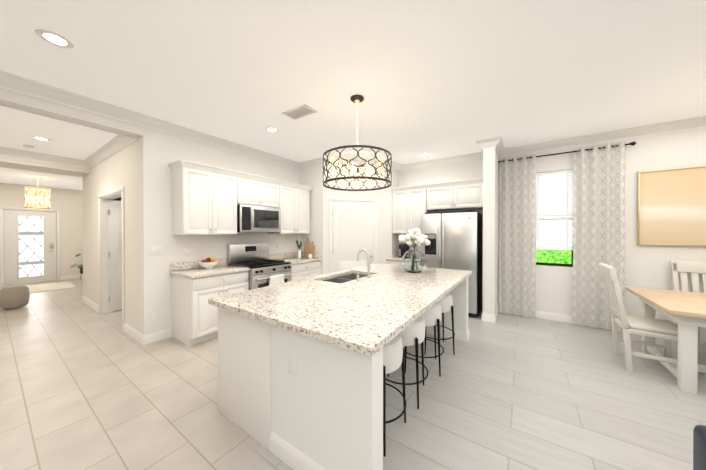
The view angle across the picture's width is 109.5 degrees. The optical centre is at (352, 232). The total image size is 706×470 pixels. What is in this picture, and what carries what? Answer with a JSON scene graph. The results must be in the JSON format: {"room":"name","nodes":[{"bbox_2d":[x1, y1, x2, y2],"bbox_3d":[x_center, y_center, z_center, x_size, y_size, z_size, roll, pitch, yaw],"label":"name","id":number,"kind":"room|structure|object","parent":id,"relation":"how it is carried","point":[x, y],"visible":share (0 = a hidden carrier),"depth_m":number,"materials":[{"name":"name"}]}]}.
{"room":"kitchen","nodes":[
{"label":"kitchen","id":0,"kind":"room"},
{"bbox_2d":[0,167,82,189],"bbox_3d":[-7.900,-1.494,5.525,3.930,0.350,4.900,0,0,34],"label":"ceiling","id":1,"kind":"structure","parent":0,"point":[16,176],"depth_m":6.20,"materials":[{"name":"white paint"}]},
{"bbox_2d":[24,177,50,209],"bbox_3d":[-7.508,-0.946,5.951,0.391,0.751,0.391,0,0,34],"label":"pendant light","id":2,"kind":"object","parent":1,"relation":"hanging from","point":[39,198],"visible":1,"depth_m":5.91,"materials":[{"name":"beige glass"}]},
{"bbox_2d":[0,183,82,280],"bbox_3d":[-9.462,0.056,6.597,0.150,2.760,4.900,0,0,34],"label":"wall","id":3,"kind":"structure","parent":0,"point":[68,203],"depth_m":7.57,"materials":[{"name":"white paint"}]},
{"bbox_2d":[4,210,55,285],"bbox_3d":[-9.068,0.402,7.045,0.098,2.038,0.900,0,0,34],"label":"front door","id":4,"kind":"structure","parent":3,"relation":"in","point":[29,246],"depth_m":7.01,"materials":[{"name":"white paint"}]},
{"bbox_2d":[0,207,60,286],"bbox_3d":[-9.059,0.368,7.038,0.018,2.130,1.060,0,0,34],"label":"door frame","id":5,"kind":"structure","parent":3,"relation":"attached to","point":[2,248],"depth_m":6.81,"materials":[{"name":"white paint"}]},
{"bbox_2d":[0,106,117,159],"bbox_3d":[-5.202,-1.501,2.913,3.470,0.250,3.620,0,0,34],"label":"ceiling","id":6,"kind":"structure","parent":0,"point":[18,129],"depth_m":3.54,"materials":[{"name":"white paint"}]},
{"bbox_2d":[23,144,34,148],"bbox_3d":[-5.138,-1.365,3.959,0.120,0.032,0.120,0,0,34],"label":"smoke detector","id":7,"kind":"object","parent":6,"relation":"attached to","point":[29,146],"visible":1,"depth_m":3.94,"materials":[{"name":"white plastic"}]},
{"bbox_2d":[30,136,51,140],"bbox_3d":[-4.561,-1.376,3.651,0.198,0.006,0.198,0,0,34],"label":"recessed light","id":8,"kind":"object","parent":6,"relation":"in","point":[40,138],"visible":1,"depth_m":3.64,"materials":[{"name":"white paint"}]},
{"bbox_2d":[82,140,139,331],"bbox_3d":[-4.228,0.032,4.351,3.470,2.830,0.140,0,0,34],"label":"wall","id":9,"kind":"structure","parent":0,"point":[118,169],"depth_m":3.72,"materials":[{"name":"white paint"}]},
{"bbox_2d":[0,156,89,176],"bbox_3d":[-6.120,-1.322,4.053,0.670,0.320,2.470,0,0,34],"label":"lintel","id":10,"kind":"object","parent":9,"relation":"attached to","point":[22,164],"visible":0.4,"depth_m":4.52,"materials":[{"name":"white paint"}]},
{"bbox_2d":[0,146,82,167],"bbox_3d":[-5.798,-1.312,3.846,0.096,0.138,2.250,0,0,34],"label":"crown molding","id":11,"kind":"structure","parent":10,"relation":"attached to","point":[4,151],"depth_m":4.35,"materials":[{"name":"white paint"}]},
{"bbox_2d":[83,136,138,168],"bbox_3d":[-4.018,-1.313,4.058,2.800,0.138,0.096,0,0,34],"label":"crown molding","id":12,"kind":"structure","parent":9,"relation":"attached to","point":[117,143],"depth_m":3.97,"materials":[{"name":"white paint"}]},
{"bbox_2d":[98,186,124,330],"bbox_3d":[-3.913,0.381,4.126,1.420,2.135,0.159,0,0,34],"label":"door frame","id":13,"kind":"structure","parent":9,"relation":"attached to","point":[103,218],"depth_m":4.43,"materials":[{"name":"white paint"}]},
{"bbox_2d":[108,200,121,311],"bbox_3d":[-4.157,0.417,5.080,0.251,2.028,1.245,0,0,34],"label":"hall door","id":14,"kind":"structure","parent":9,"relation":"in","point":[115,255],"depth_m":4.58,"materials":[{"name":"white paint"}]},
{"bbox_2d":[61,274,705,344],"bbox_3d":[-2.783,1.394,2.598,15.400,0.124,9.400,0,0,34],"label":"baseboard","id":15,"kind":"structure","parent":9,"relation":"attached to","point":[137,336],"depth_m":4.03,"materials":[{"name":"white paint"}]},
{"bbox_2d":[0,88,299,334],"bbox_3d":[-3.487,-0.017,2.224,0.150,2.950,8.300,0,0,34],"label":"wall","id":16,"kind":"structure","parent":0,"point":[159,152],"depth_m":3.40,"materials":[{"name":"white paint"}]},
{"bbox_2d":[0,104,130,138],"bbox_3d":[-3.563,-1.304,2.324,0.096,0.138,2.250,0,0,34],"label":"crown molding","id":17,"kind":"structure","parent":16,"relation":"attached to","point":[119,135],"depth_m":2.80,"materials":[{"name":"white paint"}]},
{"bbox_2d":[149,312,155,322],"bbox_3d":[-2.654,1.122,3.308,0.009,0.120,0.075,0,0,34],"label":"outlet","id":18,"kind":"object","parent":16,"relation":"attached to","point":[152,317],"visible":1,"depth_m":3.30,"materials":[{"name":"white plastic"}]},
{"bbox_2d":[149,245,162,254],"bbox_3d":[-2.632,0.232,3.337,0.009,0.120,0.150,0,0,34],"label":"light switch","id":19,"kind":"object","parent":16,"relation":"attached to","point":[155,250],"visible":1,"depth_m":3.33,"materials":[{"name":"white plastic"}]},
{"bbox_2d":[185,248,189,255],"bbox_3d":[-2.418,0.281,3.651,0.009,0.120,0.075,0,0,34],"label":"outlet","id":20,"kind":"object","parent":16,"relation":"attached to","point":[187,251],"visible":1,"depth_m":3.65,"materials":[{"name":"white plastic"}]},
{"bbox_2d":[168,159,312,234],"bbox_3d":[-1.699,-0.467,4.354,0.400,0.978,2.459,0,0,34],"label":"upper cabinet","id":21,"kind":"object","parent":16,"relation":"attached to","point":[204,202],"visible":1,"depth_m":3.74,"materials":[{"name":"white paint"}]},
{"bbox_2d":[237,204,280,231],"bbox_3d":[-1.687,-0.231,4.330,0.448,0.435,0.790,0,0,34],"label":"microwave","id":22,"kind":"object","parent":21,"relation":"attached to","point":[251,218],"visible":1,"depth_m":4.17,"materials":[{"name":"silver metal"}]},
{"bbox_2d":[300,166,322,274],"bbox_3d":[-0.858,-0.033,5.346,0.680,2.950,0.120,0,0,34],"label":"wall","id":23,"kind":"structure","parent":0,"point":[312,177],"depth_m":5.22,"materials":[{"name":"white paint"}]},
{"bbox_2d":[0,278,705,469],"bbox_3d":[-2.906,1.515,2.683,16.300,0.120,10.000,0,0,34],"label":"floor","id":24,"kind":"structure","parent":0,"point":[83,386],"depth_m":2.15,"materials":[{"name":"tile"}]},
{"bbox_2d":[0,285,29,308],"bbox_3d":[-6.494,1.217,4.787,0.370,0.415,0.370,0,0,34],"label":"ottoman","id":25,"kind":"object","parent":24,"relation":"on","point":[14,296],"visible":1,"depth_m":4.69,"materials":[{"name":"beige fabric"}]},
{"bbox_2d":[27,281,76,292],"bbox_3d":[-8.118,1.430,6.445,1.350,0.012,1.150,0,0,34],"label":"entry rug","id":26,"kind":"object","parent":24,"relation":"on","point":[48,287],"visible":0.71,"depth_m":6.50,"materials":[{"name":"beige fabric"}]},
{"bbox_2d":[70,254,82,279],"bbox_3d":[-8.142,1.037,7.577,0.664,0.790,0.636,0,0,34],"label":"plant","id":27,"kind":"object","parent":24,"relation":"on","point":[81,268],"visible":0.4,"depth_m":7.47,"materials":[{"name":"green plant"}]},
{"bbox_2d":[170,258,249,345],"bbox_3d":[-2.048,0.933,3.622,0.654,1.035,0.813,0,0,34],"label":"base cabinet","id":28,"kind":"object","parent":24,"relation":"on","point":[196,286],"visible":0.77,"depth_m":3.35,"materials":[{"name":"white paint"}]},
{"bbox_2d":[198,257,218,268],"bbox_3d":[-2.144,0.443,3.708,0.284,0.172,0.284,0,0,34],"label":"fruit bowl","id":29,"kind":"object","parent":28,"relation":"on","point":[209,263],"visible":1,"depth_m":3.65,"materials":[{"name":"white ceramic"}]},
{"bbox_2d":[227,243,291,289],"bbox_3d":[-1.557,0.822,4.252,0.757,1.250,0.776,0,0,34],"label":"range","id":30,"kind":"object","parent":24,"relation":"on","point":[265,271],"visible":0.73,"depth_m":4.17,"materials":[{"name":"silver metal"}]},
{"bbox_2d":[269,251,321,280],"bbox_3d":[-1.140,0.926,4.955,0.654,1.035,0.844,0,0,34],"label":"base cabinet","id":31,"kind":"object","parent":24,"relation":"on","point":[303,267],"visible":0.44,"depth_m":4.90,"materials":[{"name":"white paint"}]},
{"bbox_2d":[296,238,314,258],"bbox_3d":[-0.977,0.317,5.167,0.328,0.410,0.312,0,0,34],"label":"decor","id":32,"kind":"object","parent":31,"relation":"on","point":[309,247],"depth_m":5.22,"materials":[{"name":"brown wood"}]},
{"bbox_2d":[218,271,469,469],"bbox_3d":[0.245,1.015,2.743,1.471,0.880,2.680,0,0,34],"label":"kitchen island","id":33,"kind":"object","parent":24,"relation":"on","point":[300,374],"depth_m":1.54,"materials":[{"name":"white paint"}]},
{"bbox_2d":[248,267,471,358],"bbox_3d":[0.457,0.556,2.607,1.000,0.040,2.790,0,0,34],"label":"island countertop","id":34,"kind":"structure","parent":33,"relation":"on","point":[362,316],"depth_m":1.80,"materials":[{"name":"beige stone"}]},
{"bbox_2d":[354,249,374,280],"bbox_3d":[0.094,0.365,2.945,0.195,0.336,0.351,0,0,34],"label":"faucet","id":35,"kind":"object","parent":34,"relation":"on","point":[368,267],"visible":1,"depth_m":2.96,"materials":[{"name":"silver metal"}]},
{"bbox_2d":[398,228,430,272],"bbox_3d":[0.831,0.232,3.372,0.391,0.597,0.392,0,0,34],"label":"vase","id":36,"kind":"object","parent":34,"relation":"on","point":[414,259],"visible":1,"depth_m":3.28,"materials":[{"name":"clear glass"}]},
{"bbox_2d":[386,251,402,264],"bbox_3d":[1.155,0.925,5.202,0.727,1.035,0.654,0,0,34],"label":"base cabinet","id":37,"kind":"object","parent":24,"relation":"on","point":[396,260],"visible":0.06,"depth_m":5.08,"materials":[{"name":"white paint"}]},
{"bbox_2d":[399,244,408,256],"bbox_3d":[1.101,0.377,5.399,0.140,0.288,0.270,0,0,34],"label":"coffee maker","id":38,"kind":"object","parent":37,"relation":"on","point":[404,248],"visible":0.62,"depth_m":5.34,"materials":[{"name":"black plastic"}]},
{"bbox_2d":[383,334,405,456],"bbox_3d":[0.161,1.110,1.874,0.471,0.700,0.471,0,0,34],"label":"stool","id":39,"kind":"object","parent":24,"relation":"on","point":[393,355],"visible":0.38,"depth_m":1.70,"materials":[{"name":"white fabric"}]},
{"bbox_2d":[386,316,427,408],"bbox_3d":[0.449,1.107,2.296,0.471,0.700,0.471,0,0,34],"label":"stool","id":40,"kind":"object","parent":24,"relation":"on","point":[413,334],"visible":0.46,"depth_m":2.10,"materials":[{"name":"white fabric"}]},
{"bbox_2d":[404,302,443,376],"bbox_3d":[0.747,1.105,2.733,0.471,0.700,0.471,0,0,34],"label":"stool","id":41,"kind":"object","parent":24,"relation":"on","point":[431,316],"visible":0.48,"depth_m":2.54,"materials":[{"name":"white fabric"}]},
{"bbox_2d":[424,293,454,354],"bbox_3d":[1.034,1.103,3.155,0.496,0.700,0.497,0,0,34],"label":"stool","id":42,"kind":"object","parent":24,"relation":"on","point":[445,302],"visible":0.44,"depth_m":2.98,"materials":[{"name":"white fabric"}]},
{"bbox_2d":[422,210,481,317],"bbox_3d":[1.851,0.530,4.699,0.950,1.830,0.679,0,0,34],"label":"refrigerator","id":43,"kind":"object","parent":24,"relation":"on","point":[454,238],"visible":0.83,"depth_m":4.41,"materials":[{"name":"silver metal"}]},
{"bbox_2d":[598,263,677,371],"bbox_3d":[3.144,0.914,2.733,0.588,1.084,0.470,0,0,34],"label":"chair","id":44,"kind":"object","parent":24,"relation":"on","point":[667,330],"visible":0.96,"depth_m":2.67,"materials":[{"name":"white wood"}]},
{"bbox_2d":[624,286,705,393],"bbox_3d":[3.981,1.078,2.224,1.900,0.760,1.200,0,0,34],"label":"dining table","id":45,"kind":"object","parent":24,"relation":"on","point":[686,310],"visible":0.79,"depth_m":2.35,"materials":[{"name":"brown wood"}]},
{"bbox_2d":[670,260,705,357],"bbox_3d":[4.327,0.913,3.015,0.470,1.084,0.588,0,0,34],"label":"dining chair","id":46,"kind":"object","parent":24,"relation":"on","point":[693,268],"visible":0.42,"depth_m":3.25,"materials":[{"name":"white wood"}]},
{"bbox_2d":[693,425,705,469],"bbox_3d":[2.200,0.959,0.096,2.250,1.018,1.118,0,0,34],"label":"sofa","id":47,"kind":"object","parent":24,"relation":"on","point":[699,447],"visible":1,"depth_m":1.10,"materials":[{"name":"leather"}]},
{"bbox_2d":[0,0,705,164],"bbox_3d":[0.275,-1.559,0.500,8.300,0.150,9.700,0,0,34],"label":"ceiling","id":48,"kind":"structure","parent":0,"point":[436,79],"depth_m":2.23,"materials":[{"name":"white paint"}]},
{"bbox_2d":[35,29,74,48],"bbox_3d":[-2.290,-1.488,1.922,0.198,0.006,0.198,0,0,34],"label":"recessed light","id":49,"kind":"object","parent":48,"relation":"in","point":[54,38],"visible":1,"depth_m":1.91,"materials":[{"name":"white paint"}]},
{"bbox_2d":[265,127,278,132],"bbox_3d":[-1.175,-1.496,3.630,0.198,0.006,0.198,0,0,34],"label":"recessed light","id":50,"kind":"object","parent":48,"relation":"in","point":[272,129],"visible":1,"depth_m":3.62,"materials":[{"name":"white paint"}]},
{"bbox_2d":[282,104,316,119],"bbox_3d":[-0.664,-1.490,3.101,0.400,0.013,0.220,0,0,34],"label":"ceiling vent","id":51,"kind":"object","parent":48,"relation":"in","point":[301,111],"visible":0.98,"depth_m":3.08,"materials":[{"name":"white metal"}]},
{"bbox_2d":[323,145,391,190],"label":"pendant light","id":52,"kind":"object","parent":48,"relation":"hanging from","point":[357,175],"depth_m":2.59,"materials":[{"name":"brown metal"}]},
{"bbox_2d":[323,166,391,273],"bbox_3d":[0.101,-0.033,5.301,1.471,2.950,0.120,0,0,-11],"label":"wall","id":53,"kind":"structure","parent":0,"point":[384,223],"depth_m":5.29,"materials":[{"name":"white paint"}]},
{"bbox_2d":[329,197,376,272],"bbox_3d":[0.010,0.358,5.214,1.020,2.170,0.018,0,0,-11],"label":"door frame","id":54,"kind":"structure","parent":53,"relation":"attached to","point":[331,199],"depth_m":5.18,"materials":[{"name":"white paint"}]},
{"bbox_2d":[0,70,705,171],"bbox_3d":[0.275,-1.415,0.501,8.000,0.138,9.400,0,0,34],"label":"crown molding","id":55,"kind":"structure","parent":53,"relation":"attached to","point":[29,87],"depth_m":3.62,"materials":[{"name":"white paint"}]},
{"bbox_2d":[332,201,373,271],"bbox_3d":[0.017,0.389,5.204,0.649,2.084,0.637,0,0,34],"label":"pantry door","id":56,"kind":"structure","parent":53,"relation":"in","point":[353,228],"depth_m":5.20,"materials":[{"name":"white paint"}]},
{"bbox_2d":[392,169,398,256],"bbox_3d":[0.886,-0.034,5.561,0.120,2.950,0.360,0,0,34],"label":"wall","id":57,"kind":"structure","parent":0,"point":[395,238],"depth_m":5.53,"materials":[{"name":"white paint"}]},
{"bbox_2d":[483,148,497,314],"bbox_3d":[2.401,-0.028,4.348,0.170,2.950,0.660,0,0,34],"label":"wall","id":58,"kind":"structure","parent":0,"point":[490,230],"depth_m":4.08,"materials":[{"name":"white paint"}]},
{"bbox_2d":[399,128,705,334],"bbox_3d":[2.964,-0.029,4.454,8.300,2.950,0.150,0,0,34],"label":"wall","id":59,"kind":"structure","parent":0,"point":[647,266],"depth_m":3.62,"materials":[{"name":"white paint"}]},
{"bbox_2d":[392,186,430,233],"bbox_3d":[1.246,-0.433,5.318,0.735,0.900,0.350,0,0,34],"label":"upper cabinet","id":60,"kind":"object","parent":59,"relation":"attached to","point":[411,205],"depth_m":5.18,"materials":[{"name":"white paint"}]},
{"bbox_2d":[427,182,482,209],"bbox_3d":[1.983,-0.668,4.814,1.030,0.425,0.350,0,0,34],"label":"upper cabinet","id":61,"kind":"object","parent":59,"relation":"attached to","point":[470,196],"depth_m":4.66,"materials":[{"name":"white paint"}]},
{"bbox_2d":[536,183,573,248],"bbox_3d":[3.352,-0.340,4.206,0.560,1.245,0.001,0,0,34],"label":"window blind","id":62,"kind":"object","parent":59,"relation":"attached to","point":[553,226],"depth_m":4.20,"materials":[{"name":"white"}]},
{"bbox_2d":[536,169,573,266],"bbox_3d":[3.344,-0.227,4.195,0.580,1.590,0.149,0,0,34],"label":"window","id":63,"kind":"structure","parent":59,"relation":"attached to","point":[557,179],"depth_m":4.15,"materials":[{"name":"white glass"}]},
{"bbox_2d":[637,166,705,245],"bbox_3d":[4.718,-0.347,3.138,1.550,1.040,0.045,0,0,34],"label":"picture","id":64,"kind":"object","parent":59,"relation":"attached to","point":[671,206],"visible":1,"depth_m":3.39,"materials":[{"name":"fabric"}]},
{"label":"outside","id":65,"kind":"structure","parent":0,"visible":0},
{"bbox_2d":[536,249,570,263],"bbox_3d":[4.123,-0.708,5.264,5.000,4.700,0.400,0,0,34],"label":"hedge","id":66,"kind":"object","parent":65,"point":[554,256],"visible":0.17,"depth_m":5.07,"materials":[{"name":"green plant"}]}
]}

